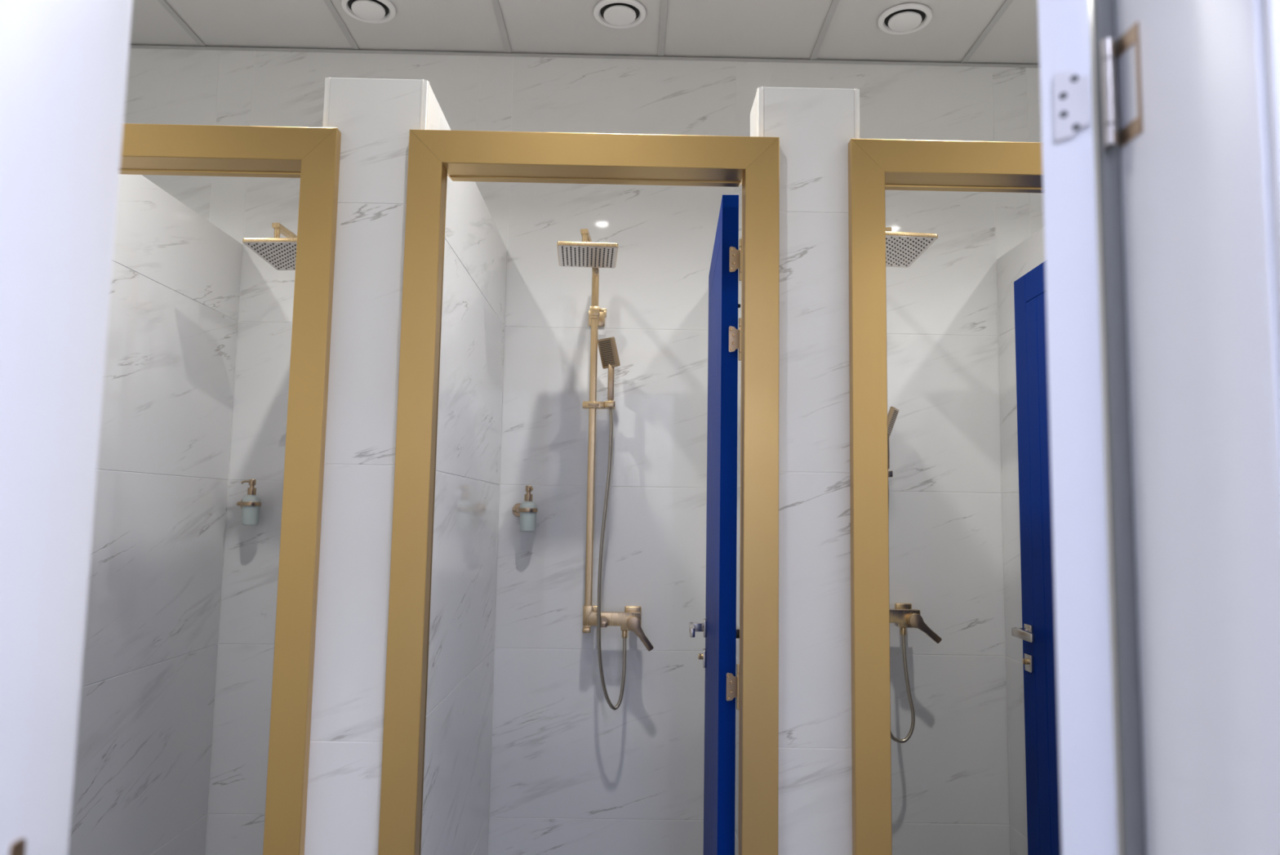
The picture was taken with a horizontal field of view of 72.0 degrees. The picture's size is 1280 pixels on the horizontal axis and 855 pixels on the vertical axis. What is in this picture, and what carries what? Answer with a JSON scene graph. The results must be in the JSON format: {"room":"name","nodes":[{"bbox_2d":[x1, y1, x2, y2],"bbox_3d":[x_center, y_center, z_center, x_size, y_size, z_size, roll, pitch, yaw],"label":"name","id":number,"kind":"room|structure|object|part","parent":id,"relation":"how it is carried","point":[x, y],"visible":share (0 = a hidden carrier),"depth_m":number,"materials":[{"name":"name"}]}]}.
{"room":"communal shower room","nodes":[
{"label":"communal shower room","id":0,"kind":"room"},
{"bbox_2d":[67,173,242,854],"bbox_3d":[-1.653,0.426,2.592,0.242,2.397,1.338,1,-6,-1],"label":"wall partition","id":1,"kind":"structure","parent":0,"point":[144,740],"depth_m":2.80,"materials":[{"name":"white tile"}]},
{"bbox_2d":[304,76,506,854],"bbox_3d":[-0.642,0.444,2.602,0.242,2.397,1.338,1,-6,-1],"label":"wall partition","id":2,"kind":"structure","parent":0,"point":[375,117],"depth_m":2.04,"materials":[{"name":"white tile"}]},
{"bbox_2d":[119,123,341,854],"bbox_3d":[-1.133,0.440,1.949,0.846,2.263,0.104,1,-6,-1],"label":"door frame","id":3,"kind":"structure","parent":2,"relation":"attached to","point":[312,155],"depth_m":1.96,"materials":[{"name":"gold metal"}]},
{"bbox_3d":[-0.749,0.378,1.942,0.014,2.397,0.014,1,-6,-1],"label":"corner trim","id":4,"kind":"part","parent":2,"relation":"part of","materials":[{"name":"white metal"}]},
{"bbox_3d":[-0.521,0.382,1.944,0.014,2.397,0.014,1,-6,-1],"label":"corner trim","id":5,"kind":"part","parent":2,"relation":"part of","materials":[{"name":"white metal"}]},
{"bbox_2d":[123,48,1044,854],"bbox_3d":[-0.024,0.088,3.391,5.420,3.278,0.150,1,-6,-1],"label":"wall","id":6,"kind":"structure","parent":0,"point":[572,773],"depth_m":3.32,"materials":[{"name":"white tile"}]},
{"bbox_2d":[236,479,261,524],"bbox_3d":[-1.440,0.274,3.238,0.125,0.166,0.069,-4,-8,43],"label":"soap dispenser","id":7,"kind":"object","parent":6,"relation":"attached to","point":[250,504],"visible":1,"depth_m":3.20,"materials":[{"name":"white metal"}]},
{"bbox_2d":[241,494,260,524],"bbox_3d":[-1.420,0.300,3.216,0.062,0.111,0.062,1,-6,-1],"label":"jar","id":8,"kind":"object","parent":7,"relation":"on","point":[251,504],"depth_m":3.19,"materials":[{"name":"white glass"}]},
{"bbox_2d":[242,222,297,270],"bbox_3d":[-1.107,0.051,3.010,0.283,1.410,0.609,0,-6,5],"label":"shower column","id":9,"kind":"structure","parent":6,"relation":"attached to","point":[280,253],"depth_m":2.86,"materials":[{"name":"gold metal"}]},
{"bbox_3d":[-1.154,-0.561,2.893,0.189,0.002,0.239,1,-11,3],"label":"spray plate","id":10,"kind":"part","parent":9,"relation":"part of","materials":[{"name":"metal"}]},
{"bbox_3d":[-1.184,-0.622,3.083,0.025,0.059,0.399,1,-6,3],"label":"overhead arm","id":11,"kind":"part","parent":9,"relation":"part of","materials":[{"name":"gold metal"}]},
{"bbox_2d":[512,485,537,531],"bbox_3d":[-0.428,0.298,3.246,0.129,0.166,0.069,-4,-8,43],"label":"soap dispenser","id":12,"kind":"object","parent":6,"relation":"attached to","point":[526,510],"visible":1,"depth_m":3.20,"materials":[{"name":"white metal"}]},
{"bbox_2d":[520,501,537,531],"bbox_3d":[-0.410,0.324,3.225,0.062,0.111,0.062,1,-6,-1],"label":"jar","id":13,"kind":"object","parent":12,"relation":"on","point":[528,509],"depth_m":3.20,"materials":[{"name":"white glass"}]},
{"bbox_2d":[556,228,653,651],"bbox_3d":[-0.124,0.068,3.015,0.289,1.410,0.646,0,-6,13],"label":"shower column","id":14,"kind":"structure","parent":6,"relation":"attached to","point":[585,253],"depth_m":3.16,"materials":[{"name":"gold metal"}]},
{"bbox_3d":[-0.191,0.721,3.158,0.031,0.026,0.031,1,-6,-1],"label":"spout","id":15,"kind":"part","parent":14,"relation":"part of","materials":[{"name":"gold metal"}]},
{"bbox_3d":[-0.173,-0.561,2.904,0.189,0.002,0.239,1,-6,-4],"label":"spray plate","id":16,"kind":"part","parent":14,"relation":"part of","materials":[{"name":"silver metal"}]},
{"bbox_3d":[-0.174,-0.604,3.093,0.025,0.059,0.399,1,-6,3],"label":"overhead arm","id":17,"kind":"part","parent":14,"relation":"part of","materials":[{"name":"gold metal"}]},
{"bbox_3d":[-0.131,0.690,3.132,0.035,0.038,0.023,1,-6,-1],"label":"diverter knob","id":18,"kind":"part","parent":14,"relation":"part of","materials":[{"name":"brown metal"}]},
{"bbox_2d":[596,336,626,710],"bbox_3d":[-0.100,0.336,3.174,0.119,1.322,0.082,6,-7,-42],"label":"shower","id":19,"kind":"object","parent":14,"relation":"attached to","point":[607,347],"visible":1,"depth_m":3.15,"materials":[{"name":"brown metal"}]},
{"bbox_3d":[-0.106,-0.165,3.209,0.023,0.128,0.021,1,-6,-1],"label":"handle","id":20,"kind":"part","parent":19,"relation":"part of","materials":[{"name":"brown metal"}]},
{"bbox_2d":[622,630,627,638],"bbox_3d":[-0.055,0.739,3.157,0.021,0.028,0.021,1,-6,-1],"label":"outlet","id":21,"kind":"object","parent":14,"relation":"attached to","point":[624,633],"depth_m":3.15,"materials":[{"name":"gold metal"}]},
{"bbox_3d":[0.001,0.729,3.110,0.095,0.117,0.010,1,-6,-1],"label":"lever","id":22,"kind":"part","parent":14,"relation":"part of","materials":[{"name":"brown metal"}]},
{"bbox_2d":[885,226,942,643],"bbox_3d":[0.893,0.051,3.026,0.303,1.394,0.638,0,-6,11],"label":"shower column","id":23,"kind":"structure","parent":6,"relation":"attached to","point":[903,249],"depth_m":2.96,"materials":[{"name":"gold metal"}]},
{"bbox_3d":[0.827,-0.613,3.105,0.025,0.059,0.399,1,-6,3],"label":"overhead arm","id":24,"kind":"part","parent":23,"relation":"part of","materials":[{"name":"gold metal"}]},
{"bbox_2d":[887,406,915,742],"bbox_3d":[0.909,0.517,3.154,0.121,1.183,0.081,5,-7,-34],"label":"shower","id":25,"kind":"object","parent":23,"relation":"attached to","point":[892,414],"visible":0.46,"depth_m":3.14,"materials":[{"name":"brown metal"}]},
{"bbox_3d":[0.891,0.086,3.196,0.023,0.128,0.021,1,-6,-1],"label":"handle","id":26,"kind":"part","parent":25,"relation":"part of","materials":[{"name":"brown metal"}]},
{"bbox_2d":[900,626,906,635],"bbox_3d":[0.946,0.731,3.169,0.021,0.028,0.021,1,-6,-1],"label":"outlet","id":27,"kind":"object","parent":23,"relation":"attached to","point":[903,629],"depth_m":3.16,"materials":[{"name":"gold metal"}]},
{"bbox_3d":[0.844,-0.581,2.917,0.189,0.002,0.239,2,-13,-6],"label":"spray plate","id":28,"kind":"part","parent":23,"relation":"part of","materials":[{"name":"silver metal"}]},
{"bbox_3d":[1.011,0.712,3.123,0.113,0.101,0.010,1,-6,-1],"label":"lever","id":29,"kind":"part","parent":23,"relation":"part of","materials":[{"name":"brown metal"}]},
{"bbox_2d":[128,0,1039,67],"bbox_3d":[0.035,-1.768,0.678,5.420,0.104,5.809,1,-6,-1],"label":"ceiling","id":30,"kind":"structure","parent":0,"point":[959,33],"depth_m":3.28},
{"bbox_3d":[-1.996,-1.527,3.151,0.587,0.015,0.587,1,-6,-1],"label":"panel","id":31,"kind":"part","parent":30,"relation":"part of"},
{"bbox_3d":[-1.401,-1.517,3.157,0.587,0.014,0.587,1,-6,-1],"label":"panel","id":32,"kind":"part","parent":30,"relation":"part of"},
{"bbox_2d":[340,0,395,23],"bbox_3d":[-0.969,-1.491,3.145,0.188,0.020,0.188,1,-6,-1],"label":"ceiling vent","id":33,"kind":"object","parent":30,"relation":"in","point":[374,11],"visible":1,"depth_m":3.14,"materials":[{"name":"white plastic"}]},
{"bbox_3d":[-0.807,-1.506,3.162,0.587,0.015,0.587,1,-6,-1],"label":"panel","id":34,"kind":"part","parent":30,"relation":"part of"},
{"bbox_3d":[-0.212,-1.496,3.168,0.587,0.014,0.587,1,-6,-1],"label":"panel","id":35,"kind":"part","parent":30,"relation":"part of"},
{"bbox_2d":[593,0,646,28],"bbox_3d":[-0.072,-1.475,3.153,0.188,0.020,0.188,1,-6,-1],"label":"ceiling vent","id":36,"kind":"object","parent":30,"relation":"in","point":[615,14],"visible":1,"depth_m":3.14,"materials":[{"name":"white plastic"}]},
{"bbox_3d":[0.382,-1.485,3.174,0.587,0.015,0.587,1,-6,-1],"label":"panel","id":37,"kind":"part","parent":30,"relation":"part of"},
{"bbox_2d":[877,3,932,34],"bbox_3d":[0.950,-1.457,3.160,0.188,0.020,0.188,1,-6,-1],"label":"ceiling vent","id":38,"kind":"object","parent":30,"relation":"in","point":[907,18],"visible":1,"depth_m":3.14,"materials":[{"name":"white plastic"}]},
{"bbox_3d":[0.977,-1.475,3.180,0.587,0.014,0.587,1,-6,-1],"label":"panel","id":39,"kind":"part","parent":30,"relation":"part of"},
{"bbox_3d":[1.571,-1.464,3.185,0.587,0.015,0.587,1,-6,-1],"label":"panel","id":40,"kind":"part","parent":30,"relation":"part of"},
{"bbox_2d":[734,86,859,854],"bbox_3d":[0.368,0.462,2.612,0.242,2.397,1.338,1,-6,-1],"label":"wall partition","id":41,"kind":"structure","parent":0,"point":[815,127],"depth_m":1.98,"materials":[{"name":"white tile"}]},
{"bbox_2d":[377,128,779,854],"bbox_3d":[-0.123,0.458,1.959,0.846,2.263,0.104,1,-6,-1],"label":"door frame","id":42,"kind":"structure","parent":41,"relation":"attached to","point":[753,162],"depth_m":1.96,"materials":[{"name":"gold metal"}]},
{"bbox_2d":[688,194,742,854],"bbox_3d":[0.216,0.543,2.428,0.146,2.170,0.755,1,-6,2],"label":"door","id":43,"kind":"structure","parent":41,"relation":"in","point":[719,628],"depth_m":2.14,"materials":[{"name":"blue paint"}]},
{"bbox_3d":[0.173,0.615,2.678,0.045,0.027,0.149,1,-6,2],"label":"lever","id":44,"kind":"part","parent":43,"relation":"part of","materials":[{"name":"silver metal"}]},
{"bbox_3d":[0.200,0.714,2.733,0.009,0.052,0.050,1,-6,2],"label":"lock plate","id":45,"kind":"part","parent":43,"relation":"part of","materials":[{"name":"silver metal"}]},
{"bbox_3d":[0.216,-0.490,2.533,0.004,0.092,0.559,1,-6,2],"label":"rail","id":46,"kind":"part","parent":43,"relation":"part of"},
{"bbox_3d":[0.275,0.616,2.675,0.045,0.027,0.149,1,-6,2],"label":"lever","id":47,"kind":"part","parent":43,"relation":"part of","materials":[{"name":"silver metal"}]},
{"bbox_3d":[0.262,0.396,1.952,0.014,2.397,0.014,1,-6,-1],"label":"corner trim","id":48,"kind":"part","parent":41,"relation":"part of","materials":[{"name":"white metal"}]},
{"bbox_3d":[0.489,0.400,1.954,0.014,2.397,0.014,1,-6,-1],"label":"corner trim","id":49,"kind":"part","parent":41,"relation":"part of","materials":[{"name":"white metal"}]},
{"bbox_2d":[996,226,1044,854],"bbox_3d":[1.379,0.479,2.622,0.242,2.397,1.338,1,-6,-1],"label":"wall partition","id":50,"kind":"structure","parent":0,"point":[1029,253],"depth_m":3.21,"materials":[{"name":"white tile"}]},
{"bbox_2d":[848,138,1043,854],"bbox_3d":[0.888,0.475,1.968,0.846,2.263,0.104,1,-6,-1],"label":"door frame","id":51,"kind":"structure","parent":50,"relation":"attached to","point":[875,166],"depth_m":1.97,"materials":[{"name":"gold metal"}]},
{"bbox_2d":[1011,261,1062,854],"bbox_3d":[1.227,0.561,2.437,0.146,2.170,0.755,1,-6,2],"label":"door","id":52,"kind":"structure","parent":50,"relation":"in","point":[1037,631],"depth_m":2.70,"materials":[{"name":"blue paint"}]},
{"bbox_3d":[1.184,0.632,2.688,0.045,0.027,0.149,1,-6,2],"label":"lever","id":53,"kind":"part","parent":52,"relation":"part of","materials":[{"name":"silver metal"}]},
{"bbox_3d":[1.210,0.732,2.742,0.009,0.052,0.050,1,-6,2],"label":"lock plate","id":54,"kind":"part","parent":52,"relation":"part of","materials":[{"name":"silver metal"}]},
{"bbox_3d":[1.226,-0.472,2.543,0.004,0.092,0.559,1,-6,2],"label":"rail","id":55,"kind":"part","parent":52,"relation":"part of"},
{"bbox_3d":[0.005,-0.116,0.770,5.220,3.180,0.201,1,-6,-1],"label":"wall","id":56,"kind":"structure","parent":0,"visible":0},
{"bbox_2d":[0,0,1279,854],"bbox_3d":[-0.027,0.316,0.725,1.164,2.310,0.219,1,-6,-1],"label":"door frame","id":57,"kind":"structure","parent":56,"relation":"attached to","point":[1189,206],"depth_m":0.77,"materials":[{"name":"white paint"}]},
{"bbox_3d":[-0.528,0.424,0.740,0.002,0.150,0.018,1,-6,-1],"label":"strike plate","id":58,"kind":"part","parent":57,"relation":"part of","materials":[{"name":"brown metal"}]},
{"bbox_3d":[-0.571,0.356,0.819,0.078,2.230,0.012,1,-6,-1],"label":"casing","id":59,"kind":"part","parent":57,"relation":"part of","materials":[{"name":"white paint"}]},
{"bbox_3d":[0.517,0.355,0.623,0.078,2.230,0.012,1,-6,-1],"label":"casing","id":60,"kind":"part","parent":57,"relation":"part of","materials":[{"name":"white paint"}]},
{"bbox_2d":[1037,0,1142,854],"bbox_3d":[0.668,0.430,1.222,0.091,2.178,0.966,-2,-6,29],"label":"door","id":61,"kind":"structure","parent":56,"relation":"in","point":[1090,783],"depth_m":0.88,"materials":[{"name":"white paint"}]}
]}

